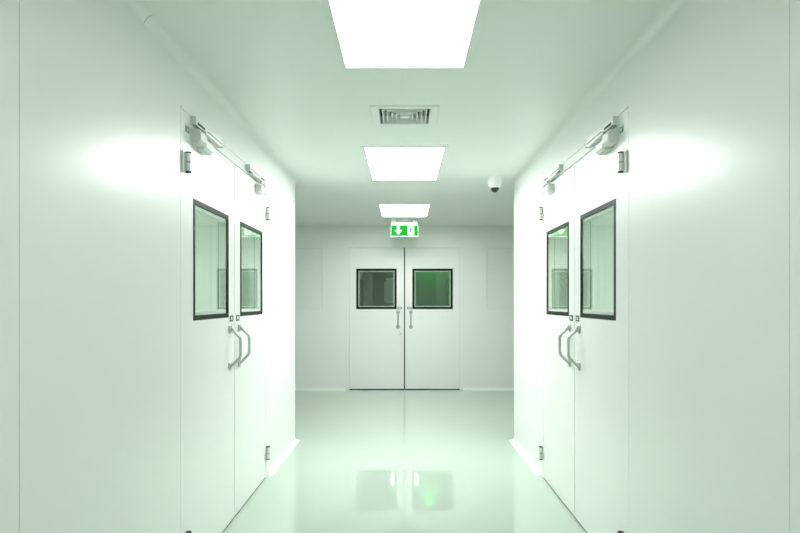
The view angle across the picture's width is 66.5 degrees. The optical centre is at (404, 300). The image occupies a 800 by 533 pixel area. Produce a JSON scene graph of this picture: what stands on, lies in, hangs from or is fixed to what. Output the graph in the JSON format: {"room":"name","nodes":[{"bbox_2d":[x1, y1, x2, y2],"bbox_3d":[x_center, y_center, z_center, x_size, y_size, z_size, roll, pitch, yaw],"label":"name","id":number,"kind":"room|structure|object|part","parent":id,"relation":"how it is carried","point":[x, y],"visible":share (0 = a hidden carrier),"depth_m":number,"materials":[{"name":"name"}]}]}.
{"room":"cleanroom corridor","nodes":[
{"label":"cleanroom corridor","id":0,"kind":"room"},
{"bbox_2d":[0,0,294,532],"bbox_3d":[-1.050,0.090,1.485,0.100,2.373,8.170,0,0,0],"label":"wall","id":1,"kind":"structure","parent":0,"point":[90,100],"depth_m":1.98,"materials":[{"name":"white paint"}]},
{"bbox_2d":[119,0,299,184],"bbox_3d":[-2.478,-1.075,1.506,3.043,0.043,8.213,0,0,0],"label":"trim","id":2,"kind":"structure","parent":1,"relation":"attached to","point":[138,9],"depth_m":2.88,"materials":[{"name":"white"}]},
{"bbox_2d":[182,125,241,532],"bbox_3d":[-0.994,0.225,3.159,0.128,2.101,0.861,0,0,0],"label":"door","id":3,"kind":"structure","parent":1,"relation":"in","point":[209,175],"depth_m":3.13,"materials":[{"name":"white metal"}]},
{"bbox_3d":[-0.995,-0.630,2.749,0.005,0.094,0.041,0,0,0],"label":"hinge plate","id":4,"kind":"part","parent":3,"relation":"part of","materials":[{"name":"silver metal"}]},
{"bbox_3d":[-1.025,-0.196,3.175,0.054,0.578,0.578,0,0,0],"label":"vision panel","id":5,"kind":"part","parent":3,"relation":"part of","materials":[{"name":"clear glass"}]},
{"bbox_3d":[-0.974,-0.817,3.088,0.024,0.008,0.260,0,0,0],"label":"closer arm","id":6,"kind":"part","parent":3,"relation":"part of","materials":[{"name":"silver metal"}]},
{"bbox_3d":[-0.964,0.265,3.487,0.069,0.228,0.017,0,0,0],"label":"pull handle","id":7,"kind":"part","parent":3,"relation":"part of","materials":[{"name":"silver metal"}]},
{"bbox_2d":[180,105,267,532],"bbox_3d":[-1.036,0.202,3.588,0.128,2.150,1.730,0,0,0],"label":"door frame","id":8,"kind":"structure","parent":1,"relation":"attached to","point":[186,118],"depth_m":2.77,"materials":[{"name":"white metal"}]},
{"bbox_3d":[-0.987,-0.841,3.062,0.025,0.032,0.424,0,0,0],"label":"slide rail","id":9,"kind":"part","parent":8,"relation":"part of","materials":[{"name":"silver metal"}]},
{"bbox_3d":[-0.987,-0.841,4.059,0.025,0.032,0.419,0,0,0],"label":"slide rail","id":10,"kind":"part","parent":8,"relation":"part of","materials":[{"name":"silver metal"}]},
{"bbox_2d":[234,164,269,516],"bbox_3d":[-0.991,0.225,4.019,0.122,2.101,0.856,0,0,0],"label":"door","id":11,"kind":"structure","parent":1,"relation":"in","point":[251,213],"depth_m":3.96,"materials":[{"name":"white metal"}]},
{"bbox_3d":[-0.964,0.265,3.685,0.069,0.228,0.017,0,0,0],"label":"pull handle","id":12,"kind":"part","parent":11,"relation":"part of","materials":[{"name":"silver metal"}]},
{"bbox_3d":[-1.025,-0.196,3.999,0.054,0.578,0.578,0,0,0],"label":"vision panel","id":13,"kind":"part","parent":11,"relation":"part of","materials":[{"name":"clear glass"}]},
{"bbox_3d":[-0.974,-0.817,4.034,0.024,0.008,0.258,0,0,0],"label":"closer arm","id":14,"kind":"part","parent":11,"relation":"part of","materials":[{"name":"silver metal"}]},
{"bbox_2d":[268,437,299,475],"bbox_3d":[-2.478,1.256,5.034,3.043,0.043,1.158,0,0,0],"label":"baseboard","id":15,"kind":"structure","parent":1,"relation":"attached to","point":[278,462],"depth_m":4.91,"materials":[{"name":"white plastic"}]},
{"bbox_2d":[195,212,251,310],"bbox_3d":[-2.550,0.090,5.520,2.900,2.373,0.100,0,0,0],"label":"wall","id":16,"kind":"structure","parent":0,"point":[206,229],"depth_m":5.47,"materials":[{"name":"white"}]},
{"bbox_2d":[142,0,666,223],"bbox_3d":[0.000,-1.146,3.900,8.200,0.100,13.200,0,0,0],"label":"ceiling","id":17,"kind":"structure","parent":0,"point":[275,61],"depth_m":3.15,"materials":[{"name":"white paint"}]},
{"bbox_2d":[401,73,403,202],"bbox_3d":[-0.012,-1.097,4.880,0.010,0.006,3.900,0,0,0],"label":"trim","id":18,"kind":"structure","parent":17,"relation":"attached to","point":[401,73],"depth_m":3.31,"materials":[{"name":"white plastic"}]},
{"bbox_2d":[321,0,487,69],"bbox_3d":[0.000,-1.091,2.259,0.610,0.009,1.242,0,0,0],"label":"recessed light","id":19,"kind":"object","parent":17,"relation":"in","point":[365,34],"visible":1,"depth_m":2.48,"materials":[{"name":"white plastic"}]},
{"bbox_2d":[360,146,448,179],"bbox_3d":[0.000,-1.091,4.910,0.626,0.009,1.214,0,0,0],"label":"recessed light","id":20,"kind":"object","parent":17,"relation":"in","point":[382,162],"visible":1,"depth_m":4.77,"materials":[{"name":"white plastic"}]},
{"bbox_2d":[369,105,439,125],"bbox_3d":[0.000,-1.141,3.615,0.396,0.101,0.396,0,0,0],"label":"ceiling vent","id":21,"kind":"object","parent":17,"relation":"in","point":[381,115],"visible":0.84,"depth_m":3.62,"materials":[{"name":"white plastic"}]},
{"bbox_2d":[377,203,431,216],"bbox_3d":[0.000,-1.091,7.378,0.626,0.009,1.049,0,0,0],"label":"recessed light","id":22,"kind":"object","parent":17,"relation":"in","point":[385,209],"visible":1,"depth_m":7.27,"materials":[{"name":"white plastic"}]},
{"bbox_2d":[391,218,417,236],"bbox_3d":[0.000,-0.977,8.150,0.368,0.238,0.169,0,0,0],"label":"exit sign","id":23,"kind":"object","parent":17,"relation":"hanging from","point":[404,228],"visible":1,"depth_m":8.14,"materials":[{"name":"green plastic"}]},
{"bbox_3d":[0.000,-0.935,8.137,0.350,0.135,0.003,0,0,0],"label":"sign panel","id":24,"kind":"part","parent":23,"relation":"part of","materials":[{"name":"green plastic"}]},
{"bbox_2d":[488,175,501,192],"bbox_3d":[0.797,-1.026,5.380,0.122,0.139,0.122,0,0,0],"label":"security camera","id":25,"kind":"object","parent":17,"relation":"attached to","point":[495,181],"visible":1,"depth_m":5.34,"materials":[{"name":"white plastic"}]},
{"bbox_2d":[222,388,586,532],"bbox_3d":[0.000,1.327,3.900,8.200,0.100,13.200,0,0,0],"label":"floor","id":26,"kind":"structure","parent":0,"point":[362,461],"depth_m":4.44,"materials":[{"name":"grey"}]},
{"bbox_2d":[295,228,513,386],"bbox_3d":[0.000,0.090,8.827,8.000,2.373,0.100,0,0,0],"label":"wall","id":27,"kind":"structure","parent":0,"point":[488,334],"depth_m":8.78,"materials":[{"name":"white paint"}]},
{"bbox_2d":[295,248,322,308],"bbox_3d":[-1.837,-0.321,8.807,1.325,0.885,0.060,0,0,0],"label":"wall panel","id":28,"kind":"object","parent":27,"relation":"in","point":[308,261],"depth_m":8.79,"materials":[{"name":"white paint"}]},
{"bbox_2d":[295,387,345,389],"bbox_3d":[-2.418,1.256,8.755,3.163,0.043,0.043,0,0,0],"label":"baseboard","id":29,"kind":"structure","parent":27,"relation":"attached to","point":[296,388],"depth_m":8.77,"materials":[{"name":"white plastic"}]},
{"bbox_2d":[349,247,404,389],"bbox_3d":[-0.389,0.252,8.771,0.806,2.047,0.128,0,0,0],"label":"door","id":30,"kind":"structure","parent":27,"relation":"in","point":[376,333],"depth_m":8.78,"materials":[{"name":"white metal"}]},
{"bbox_3d":[-0.404,-0.175,8.802,0.583,0.583,0.054,0,0,0],"label":"vision panel","id":31,"kind":"part","parent":30,"relation":"part of","materials":[{"name":"clear glass"}]},
{"bbox_2d":[346,245,462,389],"bbox_3d":[0.000,0.233,8.825,1.670,2.088,0.103,0,0,0],"label":"door frame","id":32,"kind":"structure","parent":27,"relation":"attached to","point":[347,246],"depth_m":8.77,"materials":[{"name":"white metal"}]},
{"bbox_2d":[295,224,513,227],"bbox_3d":[0.000,-1.075,8.755,8.000,0.043,0.043,0,0,0],"label":"trim","id":33,"kind":"structure","parent":27,"relation":"attached to","point":[296,225],"depth_m":8.77,"materials":[{"name":"white"}]},
{"bbox_2d":[405,247,459,389],"bbox_3d":[0.400,0.252,8.768,0.784,2.047,0.122,0,0,0],"label":"door","id":34,"kind":"structure","parent":27,"relation":"in","point":[432,333],"depth_m":8.78,"materials":[{"name":"white metal"}]},
{"bbox_3d":[0.404,-0.175,8.802,0.583,0.583,0.054,0,0,0],"label":"vision panel","id":35,"kind":"part","parent":34,"relation":"part of","materials":[{"name":"glass"}]},
{"bbox_2d":[463,387,513,389],"bbox_3d":[2.418,1.256,8.755,3.163,0.043,0.043,0,0,0],"label":"baseboard","id":36,"kind":"structure","parent":27,"relation":"attached to","point":[464,388],"depth_m":8.77,"materials":[{"name":"white plastic"}]},
{"bbox_2d":[486,248,513,308],"bbox_3d":[1.837,-0.321,8.807,1.325,0.885,0.060,0,0,0],"label":"wall panel","id":37,"kind":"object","parent":27,"relation":"in","point":[499,261],"depth_m":8.79,"materials":[{"name":"white paint"}]},
{"bbox_2d":[359,272,449,305],"bbox_3d":[0.000,0.090,9.688,4.600,2.373,1.623,0,0,0],"label":"wall","id":38,"kind":"structure","parent":0,"point":[431,288],"depth_m":10.40,"materials":[{"name":"green paint"}]},
{"bbox_2d":[384,278,393,302],"bbox_3d":[-0.240,-0.178,10.387,0.210,0.430,0.025,0,0,0],"label":"panel","id":39,"kind":"object","parent":38,"relation":"attached to","point":[389,284],"visible":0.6,"depth_m":10.37,"materials":[{"name":"white paint"}]},
{"bbox_2d":[557,212,613,310],"bbox_3d":[2.550,0.090,5.520,2.900,2.373,0.100,0,0,0],"label":"wall","id":40,"kind":"structure","parent":0,"point":[602,229],"depth_m":5.47,"materials":[{"name":"white"}]},
{"bbox_2d":[514,0,799,532],"bbox_3d":[1.050,0.090,1.485,0.100,2.373,8.170,0,0,0],"label":"wall","id":41,"kind":"structure","parent":0,"point":[713,99],"depth_m":2.03,"materials":[{"name":"white paint"}]},
{"bbox_2d":[509,437,540,475],"bbox_3d":[2.478,1.256,5.034,3.043,0.043,1.158,0,0,0],"label":"baseboard","id":42,"kind":"structure","parent":41,"relation":"attached to","point":[530,462],"depth_m":4.91,"materials":[{"name":"white plastic"}]},
{"bbox_2d":[539,164,574,516],"bbox_3d":[0.991,0.225,4.019,0.122,2.101,0.856,0,0,0],"label":"door","id":43,"kind":"structure","parent":41,"relation":"in","point":[557,213],"depth_m":3.99,"materials":[{"name":"white metal"}]},
{"bbox_3d":[0.974,-0.817,4.034,0.024,0.008,0.258,0,0,0],"label":"closer arm","id":44,"kind":"part","parent":43,"relation":"part of","materials":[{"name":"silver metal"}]},
{"bbox_3d":[1.025,-0.196,3.999,0.054,0.578,0.578,0,0,0],"label":"vision panel","id":45,"kind":"part","parent":43,"relation":"part of","materials":[{"name":"clear glass"}]},
{"bbox_3d":[0.964,0.265,3.685,0.069,0.228,0.017,0,0,0],"label":"pull handle","id":46,"kind":"part","parent":43,"relation":"part of","materials":[{"name":"silver metal"}]},
{"bbox_2d":[541,105,628,532],"bbox_3d":[1.036,0.202,3.588,0.128,2.150,1.730,0,0,0],"label":"door frame","id":47,"kind":"structure","parent":41,"relation":"attached to","point":[622,118],"depth_m":2.77,"materials":[{"name":"white metal"}]},
{"bbox_3d":[0.987,-0.841,4.059,0.025,0.032,0.419,0,0,0],"label":"slide rail","id":48,"kind":"part","parent":47,"relation":"part of","materials":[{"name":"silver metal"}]},
{"bbox_3d":[0.987,-0.841,3.062,0.025,0.032,0.424,0,0,0],"label":"slide rail","id":49,"kind":"part","parent":47,"relation":"part of","materials":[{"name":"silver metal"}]},
{"bbox_2d":[567,125,626,532],"bbox_3d":[0.994,0.225,3.159,0.128,2.101,0.861,0,0,0],"label":"door","id":50,"kind":"structure","parent":41,"relation":"in","point":[599,175],"depth_m":3.14,"materials":[{"name":"white metal"}]},
{"bbox_3d":[0.964,0.265,3.487,0.069,0.228,0.017,0,0,0],"label":"pull handle","id":51,"kind":"part","parent":50,"relation":"part of","materials":[{"name":"silver metal"}]},
{"bbox_3d":[0.974,-0.817,3.088,0.024,0.008,0.260,0,0,0],"label":"closer arm","id":52,"kind":"part","parent":50,"relation":"part of","materials":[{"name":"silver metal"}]},
{"bbox_3d":[1.025,-0.196,3.175,0.054,0.578,0.578,0,0,0],"label":"vision panel","id":53,"kind":"part","parent":50,"relation":"part of","materials":[{"name":"clear glass"}]},
{"bbox_3d":[0.995,-0.630,2.749,0.005,0.094,0.041,0,0,0],"label":"hinge plate","id":54,"kind":"part","parent":50,"relation":"part of","materials":[{"name":"silver metal"}]},
{"bbox_2d":[509,0,689,184],"bbox_3d":[2.478,-1.075,1.506,3.043,0.043,8.213,0,0,0],"label":"trim","id":55,"kind":"structure","parent":41,"relation":"attached to","point":[670,9],"depth_m":2.88,"materials":[{"name":"white"}]}
]}

